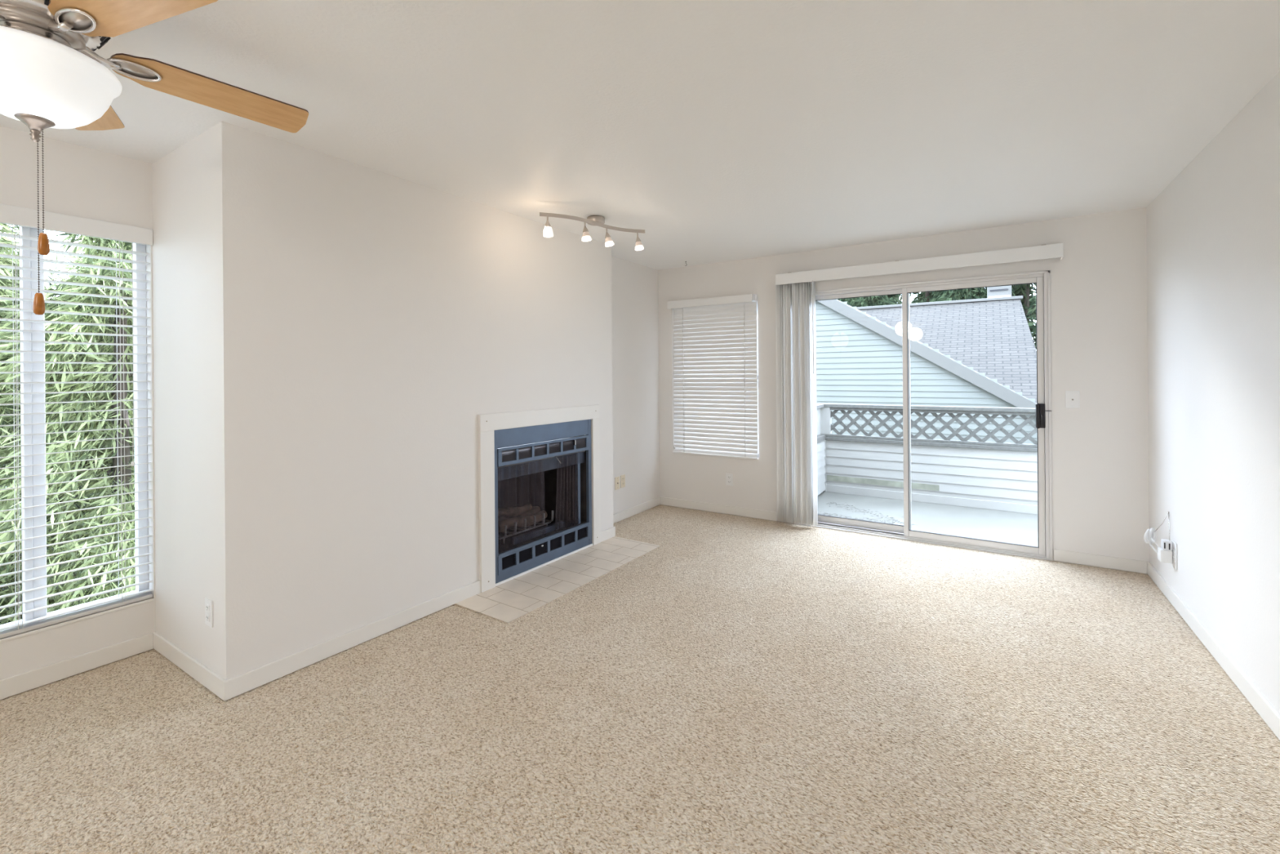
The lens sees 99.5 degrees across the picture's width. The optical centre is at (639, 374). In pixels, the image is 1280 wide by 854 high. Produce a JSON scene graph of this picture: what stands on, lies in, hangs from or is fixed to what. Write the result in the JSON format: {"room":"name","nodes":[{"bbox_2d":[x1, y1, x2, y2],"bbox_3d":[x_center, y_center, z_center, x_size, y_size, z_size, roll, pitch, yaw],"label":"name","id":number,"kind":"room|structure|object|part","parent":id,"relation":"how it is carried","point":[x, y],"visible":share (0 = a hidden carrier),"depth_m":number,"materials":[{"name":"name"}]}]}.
{"room":"empty living room","nodes":[
{"label":"empty living room","id":0,"kind":"room"},
{"bbox_2d":[0,125,155,679],"bbox_3d":[-4.058,0.173,0.365,0.160,2.440,5.758,0,0,33],"label":"wall","id":1,"kind":"structure","parent":0,"point":[80,181],"depth_m":2.52,"materials":[{"name":"white paint"}]},
{"bbox_2d":[0,632,153,699],"bbox_3d":[-3.941,1.347,0.372,0.012,0.081,5.566,0,0,33],"label":"baseboard","id":2,"kind":"structure","parent":1,"relation":"attached to","point":[28,680],"depth_m":2.48,"materials":[{"name":"white paint"}]},
{"bbox_2d":[0,226,154,643],"bbox_3d":[-2.994,0.213,1.984,0.126,1.859,1.832,0,0,33],"label":"window","id":3,"kind":"structure","parent":1,"relation":"in","point":[24,231],"depth_m":2.45,"materials":[{"name":"white plastic"}]},
{"bbox_2d":[0,203,153,638],"bbox_3d":[-2.968,0.202,1.958,0.074,1.848,1.856,0,0,33],"label":"window blind","id":4,"kind":"object","parent":3,"relation":"attached to","point":[15,215],"visible":1,"depth_m":2.50,"materials":[{"name":"white plastic"}]},
{"bbox_3d":[-2.961,1.117,1.969,0.054,0.018,1.822,0,0,33],"label":"rail","id":5,"kind":"part","parent":4,"relation":"part of","materials":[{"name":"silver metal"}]},
{"bbox_3d":[-2.495,-0.099,2.662,0.014,1.103,0.014,0,0,-35],"label":"lift cord","id":6,"kind":"part","parent":4,"relation":"part of","materials":[{"name":"white fabric"}]},
{"bbox_3d":[-2.965,1.136,1.971,0.076,0.014,1.832,0,0,33],"label":"sill","id":7,"kind":"part","parent":3,"relation":"part of","materials":[{"name":"white paint"}]},
{"bbox_2d":[151,121,226,679],"bbox_3d":[-2.136,0.157,2.600,0.987,2.440,0.120,0,0,33],"label":"wall","id":8,"kind":"structure","parent":0,"point":[188,307],"depth_m":2.48,"materials":[{"name":"white paint"}]},
{"bbox_2d":[152,631,226,700],"bbox_3d":[-2.090,1.332,2.498,0.839,0.081,0.012,0,0,33],"label":"baseboard","id":9,"kind":"structure","parent":8,"relation":"attached to","point":[213,682],"depth_m":2.46,"materials":[{"name":"white paint"}]},
{"bbox_2d":[204,597,213,627],"bbox_3d":[-1.886,1.042,2.368,0.072,0.116,0.010,0,0,33],"label":"wall outlet","id":10,"kind":"object","parent":8,"relation":"attached to","point":[208,602],"visible":1,"depth_m":2.36,"materials":[{"name":"white plastic"}]},
{"bbox_2d":[205,604,209,611],"bbox_3d":[-1.887,1.020,2.366,0.032,0.028,0.004,0,0,33],"label":"receptacle","id":11,"kind":"object","parent":10,"relation":"attached to","point":[207,606],"depth_m":2.36,"materials":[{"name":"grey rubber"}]},
{"bbox_2d":[206,613,209,621],"bbox_3d":[-1.887,1.064,2.366,0.032,0.028,0.004,0,0,33],"label":"receptacle","id":12,"kind":"object","parent":10,"relation":"attached to","point":[207,615],"depth_m":2.36,"materials":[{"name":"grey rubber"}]},
{"bbox_2d":[222,121,613,679],"bbox_3d":[-1.110,0.148,3.491,0.352,2.440,2.726,0,0,33],"label":"wall","id":13,"kind":"structure","parent":0,"point":[371,317],"depth_m":2.79,"materials":[{"name":"white paint"}]},
{"bbox_2d":[222,579,480,700],"bbox_3d":[-1.370,1.326,2.826,0.012,0.081,1.341,0,0,34],"label":"baseboard","id":14,"kind":"structure","parent":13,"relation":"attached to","point":[250,680],"depth_m":2.67,"materials":[{"name":"white paint"}]},
{"bbox_2d":[478,404,600,592],"bbox_3d":[-0.870,0.805,4.004,0.544,1.108,1.195,0,0,33],"label":"fireplace","id":15,"kind":"object","parent":13,"relation":"attached to","point":[548,460],"depth_m":3.86,"materials":[{"name":"white paint"}]},
{"bbox_2d":[497,506,540,520],"bbox_3d":[-0.946,1.062,3.988,0.093,0.101,0.532,0,0,38],"label":"log","id":16,"kind":"object","parent":15,"relation":"on","point":[535,508],"visible":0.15,"depth_m":4.06,"materials":[{"name":"brown wood"}]},
{"bbox_2d":[497,459,546,551],"bbox_3d":[-0.807,0.887,3.718,0.026,0.547,0.441,0,0,34],"label":"curtain","id":17,"kind":"object","parent":15,"relation":"hanging from","point":[525,468],"depth_m":3.70,"materials":[{"name":"grey metal"}]},
{"bbox_2d":[497,510,547,532],"bbox_3d":[-0.856,1.064,3.915,0.083,0.092,0.452,0,0,38],"label":"log","id":18,"kind":"object","parent":15,"relation":"on","point":[545,512],"visible":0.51,"depth_m":3.88,"materials":[{"name":"brown wood"}]},
{"bbox_2d":[497,503,532,516],"bbox_3d":[-0.941,0.989,3.895,0.349,0.079,0.077,0,0,-44],"label":"log","id":19,"kind":"object","parent":18,"relation":"on","point":[522,506],"visible":0.41,"depth_m":3.89,"materials":[{"name":"brown wood"}]},
{"bbox_3d":[-0.900,1.142,3.946,0.228,0.063,0.505,0,0,33],"label":"frame","id":20,"kind":"part","parent":15,"relation":"part of","materials":[{"name":"black metal"}]},
{"bbox_3d":[-0.886,1.098,3.937,0.284,0.151,0.505,0,0,33],"label":"log grate","id":21,"kind":"part","parent":15,"relation":"part of","materials":[{"name":"metal"}]},
{"bbox_2d":[510,520,564,544],"bbox_3d":[-0.734,1.150,3.942,0.038,0.045,0.520,0,0,34],"label":"pan","id":22,"kind":"object","parent":15,"relation":"in","point":[548,528],"visible":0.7,"depth_m":3.93,"materials":[{"name":"metal"}]},
{"bbox_2d":[497,451,584,480],"bbox_3d":[-0.710,0.647,3.915,0.045,0.107,0.918,0,0,34],"label":"hood","id":23,"kind":"object","parent":15,"relation":"attached to","point":[508,469],"depth_m":3.84,"materials":[{"name":"metal"}]},
{"bbox_3d":[-0.689,0.608,3.900,0.008,0.007,0.910,0,0,34],"label":"curtain rod","id":24,"kind":"part","parent":15,"relation":"part of","materials":[{"name":"silver metal"}]},
{"bbox_2d":[497,435,589,466],"bbox_3d":[-0.676,0.539,3.891,0.082,0.116,0.919,0,0,33],"label":"vent","id":25,"kind":"object","parent":15,"relation":"attached to","point":[509,455],"depth_m":3.84,"materials":[{"name":"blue metal"}]},
{"bbox_2d":[497,523,590,575],"bbox_3d":[-0.673,1.236,3.894,0.075,0.122,0.933,0,0,33],"label":"vent","id":26,"kind":"object","parent":15,"relation":"attached to","point":[511,559],"depth_m":3.84,"materials":[{"name":"blue metal"}]},
{"bbox_3d":[-0.656,1.351,3.881,0.014,0.013,0.992,0,0,34],"label":"trim","id":27,"kind":"part","parent":15,"relation":"part of","materials":[{"name":"white plastic"}]},
{"bbox_2d":[554,453,578,532],"bbox_3d":[-0.555,0.885,4.091,0.026,0.547,0.270,0,0,34],"label":"curtain","id":28,"kind":"object","parent":15,"relation":"hanging from","point":[564,460],"depth_m":4.11,"materials":[{"name":"grey metal"}]},
{"bbox_2d":[600,526,615,542],"bbox_3d":[-0.270,1.317,4.454,0.012,0.081,0.216,0,0,34],"label":"baseboard","id":29,"kind":"structure","parent":13,"relation":"attached to","point":[609,533],"depth_m":4.46,"materials":[{"name":"white paint"}]},
{"bbox_2d":[611,256,659,514],"bbox_3d":[-0.210,0.141,5.153,0.160,2.440,1.262,0,0,33],"label":"wall","id":30,"kind":"structure","parent":0,"point":[634,286],"depth_m":5.26,"materials":[{"name":"white paint"}]},
{"bbox_2d":[614,475,619,489],"bbox_3d":[-0.205,1.003,4.987,0.015,0.116,0.072,0,0,33],"label":"cable jack plate","id":31,"kind":"object","parent":30,"relation":"attached to","point":[616,478],"visible":1,"depth_m":4.98,"materials":[{"name":"beige plastic"}]},
{"bbox_2d":[620,474,625,488],"bbox_3d":[-0.159,1.001,5.065,0.010,0.116,0.072,0,0,33],"label":"wall outlet","id":32,"kind":"object","parent":30,"relation":"attached to","point":[622,477],"visible":1,"depth_m":5.06,"materials":[{"name":"beige plastic"}]},
{"bbox_2d":[613,496,660,523],"bbox_3d":[-0.104,1.316,5.144,0.012,0.081,1.150,0,0,33],"label":"baseboard","id":33,"kind":"structure","parent":30,"relation":"attached to","point":[624,514],"depth_m":5.23,"materials":[{"name":"white paint"}]},
{"bbox_2d":[0,504,1279,853],"bbox_3d":[-1.071,1.428,0.751,4.757,0.120,9.617,0,0,33],"label":"floor","id":34,"kind":"structure","parent":0,"point":[736,684],"depth_m":2.09,"materials":[{"name":"beige carpet"}]},
{"bbox_2d":[454,536,660,622],"bbox_3d":[-0.473,1.360,3.751,0.462,0.006,1.579,0,0,34],"label":"tile hearth","id":35,"kind":"object","parent":34,"relation":"on","point":[508,601],"visible":1,"depth_m":3.56,"materials":[{"name":"beige tile"}]},
{"bbox_2d":[0,0,1279,270],"bbox_3d":[-1.049,-1.132,0.818,4.757,0.120,9.777,0,0,33],"label":"ceiling","id":36,"kind":"structure","parent":0,"point":[718,131],"depth_m":2.15,"materials":[{"name":"white paint"}]},
{"bbox_2d":[0,0,308,315],"bbox_3d":[-1.548,-0.611,1.433,1.226,0.913,1.208,0,0,33],"label":"ceiling fan","id":37,"kind":"object","parent":36,"relation":"hanging from","point":[52,76],"visible":1,"depth_m":1.38,"materials":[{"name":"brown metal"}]},
{"bbox_3d":[-1.570,-0.412,1.414,0.003,0.405,0.004,0,0,33],"label":"pull chain","id":38,"kind":"part","parent":37,"relation":"part of","materials":[{"name":"grey metal"}]},
{"bbox_3d":[-1.558,-0.503,1.414,0.003,0.274,0.004,0,0,33],"label":"pull chain","id":39,"kind":"part","parent":37,"relation":"part of","materials":[{"name":"grey metal"}]},
{"bbox_3d":[-1.579,-0.747,1.414,0.330,0.170,0.330,0,0,33],"label":"lamp shade","id":40,"kind":"part","parent":37,"relation":"part of","materials":[{"name":"white glass"}]},
{"bbox_3d":[-1.401,-0.879,1.346,0.106,0.016,0.052,0,0,33],"label":"iron plate","id":41,"kind":"part","parent":37,"relation":"part of","materials":[{"name":"silver metal"}]},
{"bbox_3d":[-1.795,-0.880,1.739,0.128,0.045,0.499,0,0,-34],"label":"fan blade","id":42,"kind":"part","parent":37,"relation":"part of","materials":[{"name":"brown wood"}]},
{"bbox_3d":[-1.215,-0.885,1.278,0.499,0.045,0.128,0,0,20],"label":"fan blade","id":43,"kind":"part","parent":37,"relation":"part of","materials":[{"name":"brown wood"}]},
{"bbox_3d":[-1.460,-0.879,1.564,0.049,0.016,0.108,0,0,33],"label":"iron plate","id":44,"kind":"part","parent":37,"relation":"part of","materials":[{"name":"silver metal"}]},
{"bbox_3d":[-1.337,-0.884,1.719,0.128,0.045,0.499,0,0,38],"label":"fan blade","id":45,"kind":"part","parent":37,"relation":"part of","materials":[{"name":"brown wood"}]},
{"bbox_2d":[539,212,644,250],"bbox_3d":[-0.332,-0.971,3.644,0.790,0.214,0.230,0,0,-38],"label":"track light","id":46,"kind":"object","parent":36,"relation":"attached to","point":[594,220],"visible":1,"depth_m":3.62,"materials":[{"name":"silver metal"}]},
{"bbox_3d":[-0.575,-0.893,3.394,0.064,0.062,0.064,0,0,33],"label":"lamp shade","id":47,"kind":"part","parent":46,"relation":"part of","materials":[{"name":"white glass"}]},
{"bbox_3d":[-0.350,-0.908,3.526,0.054,0.037,0.054,0,0,33],"label":"lamp shade","id":48,"kind":"part","parent":46,"relation":"part of","materials":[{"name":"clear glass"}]},
{"bbox_3d":[-0.211,-0.910,3.677,0.053,0.040,0.054,0,0,33],"label":"lamp shade","id":49,"kind":"part","parent":46,"relation":"part of","materials":[{"name":"white glass"}]},
{"bbox_3d":[-0.007,-0.911,3.797,0.054,0.038,0.054,0,0,33],"label":"lamp shade","id":50,"kind":"part","parent":46,"relation":"part of","materials":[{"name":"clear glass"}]},
{"bbox_2d":[817,440,826,495],"bbox_3d":[1.757,1.073,5.778,0.115,0.605,1.583,0,0,33],"label":"wall","id":51,"kind":"structure","parent":0,"point":[821,446],"depth_m":6.17,"materials":[{"name":"white"}]},
{"bbox_2d":[816,404,825,443],"bbox_3d":[1.716,0.561,5.729,0.125,0.419,1.462,0,0,33],"label":"balcony railing","id":52,"kind":"object","parent":51,"relation":"on","point":[820,437],"visible":0.2,"depth_m":6.22,"materials":[{"name":"grey paint"}]},
{"bbox_3d":[1.708,0.548,5.726,0.025,0.315,1.447,0,0,33],"label":"infill panel","id":53,"kind":"part","parent":52,"relation":"part of","materials":[{"name":"white"}]},
{"bbox_3d":[1.712,0.371,5.731,0.100,0.039,1.462,0,0,33],"label":"rail","id":54,"kind":"part","parent":52,"relation":"part of","materials":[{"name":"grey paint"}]},
{"bbox_3d":[1.714,0.738,5.723,0.125,0.065,1.447,0,0,33],"label":"rail","id":55,"kind":"part","parent":52,"relation":"part of","materials":[{"name":"grey paint"}]},
{"bbox_2d":[657,207,1149,573],"bbox_3d":[1.831,0.124,4.691,4.098,2.440,0.160,0,0,33],"label":"wall","id":56,"kind":"structure","parent":0,"point":[1099,329],"depth_m":3.83,"materials":[{"name":"white paint"}]},
{"bbox_2d":[674,300,758,460],"bbox_3d":[0.758,0.038,5.357,0.900,1.540,0.134,0,0,33],"label":"window","id":57,"kind":"structure","parent":56,"relation":"in","point":[752,300],"depth_m":5.15,"materials":[{"name":"white plastic"}]},
{"bbox_2d":[666,293,758,459],"bbox_3d":[0.694,0.028,5.290,0.935,1.540,0.072,0,0,33],"label":"window blind","id":58,"kind":"object","parent":57,"relation":"attached to","point":[714,383],"visible":1,"depth_m":5.28,"materials":[{"name":"white plastic"}]},
{"bbox_3d":[0.721,0.789,5.292,0.894,0.016,0.046,0,0,33],"label":"rail","id":59,"kind":"part","parent":58,"relation":"part of","materials":[{"name":"white plastic"}]},
{"bbox_3d":[0.982,-0.246,5.076,0.014,0.844,0.014,0,0,10],"label":"lift cord","id":60,"kind":"part","parent":58,"relation":"part of","materials":[{"name":"white fabric"}]},
{"bbox_3d":[0.748,0.803,5.332,0.900,0.012,0.074,0,0,33],"label":"sill","id":61,"kind":"part","parent":57,"relation":"part of","materials":[{"name":"white paint"}]},
{"bbox_3d":[0.781,0.034,5.392,0.900,1.532,0.050,0,0,33],"label":"frame","id":62,"kind":"part","parent":57,"relation":"part of","materials":[{"name":"white plastic"}]},
{"bbox_2d":[659,496,793,523],"bbox_3d":[0.792,1.308,5.260,1.396,0.081,0.012,0,0,33],"label":"baseboard","id":63,"kind":"structure","parent":56,"relation":"attached to","point":[740,511],"depth_m":5.26,"materials":[{"name":"white paint"}]},
{"bbox_2d":[725,473,733,485],"bbox_3d":[0.860,1.014,5.216,0.072,0.116,0.010,0,0,33],"label":"wall outlet","id":64,"kind":"object","parent":56,"relation":"attached to","point":[729,477],"visible":1,"depth_m":5.21,"materials":[{"name":"white plastic"}]},
{"bbox_2d":[775,243,1063,526],"bbox_3d":[2.105,0.202,4.352,2.056,2.224,0.116,0,0,33],"label":"vertical blind","id":65,"kind":"object","parent":56,"relation":"attached to","point":[795,292],"visible":1,"depth_m":4.76,"materials":[{"name":"white plastic"}]},
{"bbox_2d":[794,270,1053,560],"bbox_3d":[2.191,0.312,4.422,1.858,2.098,0.166,0,0,33],"label":"door","id":66,"kind":"structure","parent":56,"relation":"in","point":[1044,551],"depth_m":4.13,"materials":[{"name":"silver metal"}]},
{"bbox_3d":[1.832,0.310,4.694,0.920,2.016,0.025,0,0,33],"label":"fixed panel","id":67,"kind":"part","parent":66,"relation":"part of","materials":[{"name":"clear glass"}]},
{"bbox_3d":[2.539,0.313,4.175,0.927,2.028,0.030,0,0,33],"label":"sliding panel","id":68,"kind":"part","parent":66,"relation":"part of","materials":[{"name":"clear glass"}]},
{"bbox_3d":[2.888,0.301,3.906,0.056,0.180,0.048,0,0,33],"label":"handle","id":69,"kind":"part","parent":66,"relation":"part of","materials":[{"name":"black plastic"}]},
{"bbox_2d":[1065,391,1079,408],"bbox_3d":[3.043,0.179,3.811,0.080,0.122,0.015,0,0,33],"label":"cable jack plate","id":70,"kind":"object","parent":56,"relation":"attached to","point":[1072,397],"visible":1,"depth_m":3.81,"materials":[{"name":"white plastic"}]},
{"bbox_2d":[1053,548,1146,573],"bbox_3d":[3.166,1.289,3.740,0.498,0.081,0.012,0,0,33],"label":"baseboard","id":71,"kind":"structure","parent":56,"relation":"attached to","point":[1101,561],"depth_m":3.73,"materials":[{"name":"white paint"}]},
{"bbox_2d":[817,491,1038,546],"bbox_3d":[3.276,1.428,4.802,3.680,0.130,1.633,0,0,33],"label":"floor","id":72,"kind":"structure","parent":0,"point":[1007,526],"depth_m":5.17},
{"bbox_2d":[817,501,918,524],"bbox_3d":[2.236,1.367,5.356,0.959,0.004,0.683,0,0,33],"label":"leaf litter","id":73,"kind":"object","parent":72,"relation":"on","point":[865,511],"visible":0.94,"depth_m":5.23,"materials":[{"name":"grey"}]},
{"bbox_2d":[823,440,1037,514],"bbox_3d":[3.695,1.057,5.406,3.620,0.605,0.120,0,0,33],"label":"wall","id":74,"kind":"structure","parent":0,"point":[1002,480],"depth_m":5.67,"materials":[{"name":"white wood"}]},
{"bbox_2d":[826,475,939,490],"bbox_3d":[2.663,1.203,6.008,1.150,0.060,0.008,0,0,33],"label":"trim","id":75,"kind":"structure","parent":74,"relation":"attached to","point":[831,477],"depth_m":6.00,"materials":[{"name":"beige wood"}]},
{"bbox_2d":[816,403,1037,452],"bbox_3d":[3.657,0.545,5.427,3.700,0.419,0.150,0,0,33],"label":"balcony railing","id":76,"kind":"object","parent":74,"relation":"on","point":[826,413],"visible":0.43,"depth_m":5.73,"materials":[{"name":"grey wood"}]},
{"bbox_3d":[2.183,0.544,6.371,0.120,0.315,0.100,0,0,33],"label":"railing post","id":77,"kind":"part","parent":76,"relation":"part of","materials":[{"name":"white wood"}]},
{"bbox_3d":[3.655,0.370,5.427,3.700,0.069,0.120,0,0,33],"label":"rail","id":78,"kind":"part","parent":76,"relation":"part of","materials":[{"name":"grey wood"}]},
{"bbox_3d":[3.658,0.722,5.427,3.700,0.065,0.150,0,0,33],"label":"rail","id":79,"kind":"part","parent":76,"relation":"part of","materials":[{"name":"grey wood"}]},
{"bbox_3d":[3.716,0.531,5.389,3.560,0.315,0.018,0,0,33],"label":"lattice panel","id":80,"kind":"part","parent":76,"relation":"part of","materials":[{"name":"grey wood"}]},
{"bbox_2d":[1146,71,1279,714],"bbox_3d":[0.854,0.132,-0.488,0.160,2.440,9.617,0,0,33],"label":"wall","id":81,"kind":"structure","parent":0,"point":[1213,232],"depth_m":2.45,"materials":[{"name":"white paint"}]},
{"bbox_2d":[1154,511,1170,540],"bbox_3d":[3.104,0.922,3.201,0.040,0.225,0.188,0,0,25],"label":"cord","id":82,"kind":"object","parent":81,"relation":"attached to","point":[1168,511],"visible":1,"depth_m":3.18,"materials":[{"name":"white plastic"}]},
{"bbox_2d":[1143,527,1158,553],"bbox_3d":[3.084,1.010,3.259,0.085,0.157,0.146,0,0,33],"label":"coiled cable","id":83,"kind":"object","parent":82,"relation":"hanging from","point":[1150,535],"visible":0.99,"depth_m":3.27,"materials":[{"name":"white plastic"}]},
{"bbox_2d":[1172,540,1177,569],"bbox_3d":[3.058,1.034,3.100,0.010,0.150,0.074,0,0,33],"label":"wall outlet","id":84,"kind":"object","parent":81,"relation":"attached to","point":[1174,544],"visible":1,"depth_m":3.08,"materials":[{"name":"white plastic"}]},
{"bbox_2d":[1157,538,1173,563],"bbox_3d":[3.054,1.026,3.151,0.052,0.127,0.068,0,0,33],"label":"power adapter","id":85,"kind":"object","parent":84,"relation":"attached to","point":[1165,554],"visible":1,"depth_m":3.13,"materials":[{"name":"white plastic"}]},
{"bbox_2d":[1160,538,1172,551],"bbox_3d":[3.054,0.989,3.143,0.038,0.054,0.046,0,0,33],"label":"socket","id":86,"kind":"object","parent":85,"relation":"attached to","point":[1166,544],"depth_m":3.13,"materials":[{"name":"white plastic"}]},
{"bbox_2d":[1146,561,1279,740],"bbox_3d":[0.834,1.308,-0.374,0.012,0.081,9.457,0,0,33],"label":"baseboard","id":87,"kind":"structure","parent":81,"relation":"attached to","point":[1267,712],"depth_m":2.45,"materials":[{"name":"white paint"}]},
{"label":"outside","id":88,"kind":"structure","parent":0,"visible":0},
{"bbox_3d":[5.426,4.215,8.422,120.000,0.200,140.000,0,0,33],"label":"ground","id":89,"kind":"structure","parent":88,"visible":0},
{"bbox_2d":[0,222,99,624],"bbox_3d":[-5.518,1.153,4.183,3.204,7.805,3.052,0,0,26],"label":"conifer tree","id":90,"kind":"object","parent":89,"relation":"on","point":[6,251],"visible":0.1,"depth_m":4.23,"materials":[{"name":"green plant"}]},
{"bbox_2d":[0,224,135,624],"bbox_3d":[-4.556,1.268,4.681,3.250,8.015,3.345,0,0,17],"label":"bamboo","id":91,"kind":"object","parent":89,"relation":"on","point":[56,377],"visible":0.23,"depth_m":4.28,"materials":[{"name":"green plant"}]},
{"bbox_2d":[44,235,133,557],"bbox_3d":[-5.982,1.011,6.572,3.357,8.177,3.197,0,0,34],"label":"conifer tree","id":92,"kind":"object","parent":89,"relation":"on","point":[77,260],"visible":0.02,"depth_m":5.93,"materials":[{"name":"green plant"}]},
{"bbox_2d":[837,297,855,305],"bbox_3d":[9.975,-1.339,25.555,5.918,10.852,6.030,0,0,-24],"label":"evergreen tree","id":93,"kind":"object","parent":89,"relation":"on","point":[848,300],"visible":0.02,"depth_m":24.44,"materials":[{"name":"green plant"}]},
{"bbox_2d":[847,293,902,306],"bbox_3d":[9.054,-0.313,21.458,6.627,8.813,5.321,0,0,37],"label":"evergreen tree","id":94,"kind":"object","parent":89,"relation":"on","point":[889,300],"visible":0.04,"depth_m":20.12,"materials":[{"name":"green plant"}]},
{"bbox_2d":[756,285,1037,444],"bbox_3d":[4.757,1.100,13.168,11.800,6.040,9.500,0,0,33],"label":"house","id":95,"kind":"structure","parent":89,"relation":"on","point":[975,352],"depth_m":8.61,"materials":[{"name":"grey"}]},
{"bbox_2d":[897,291,938,303],"bbox_3d":[13.219,-1.511,24.334,6.192,11.143,6.077,0,0,14],"label":"evergreen tree","id":96,"kind":"object","parent":89,"relation":"on","point":[922,297],"visible":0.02,"depth_m":24.23,"materials":[{"name":"green plant"}]},
{"bbox_2d":[928,287,1035,344],"bbox_3d":[11.482,-0.247,18.849,6.497,8.641,5.217,0,0,28],"label":"evergreen tree","id":97,"kind":"object","parent":89,"relation":"on","point":[972,293],"visible":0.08,"depth_m":18.58,"materials":[{"name":"green plant"}]},
{"bbox_2d":[986,283,1036,350],"bbox_3d":[15.609,-1.386,22.208,5.918,10.852,6.030,0,0,-16],"label":"evergreen tree","id":98,"kind":"object","parent":89,"relation":"on","point":[1024,290],"visible":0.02,"depth_m":21.88,"materials":[{"name":"green plant"}]},
{"bbox_2d":[1026,291,1036,341],"bbox_3d":[14.949,-0.491,16.967,6.822,9.073,5.478,0,0,-29],"label":"evergreen tree","id":99,"kind":"object","parent":89,"relation":"on","point":[1032,308],"visible":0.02,"depth_m":17.89,"materials":[{"name":"green plant"}]}
]}

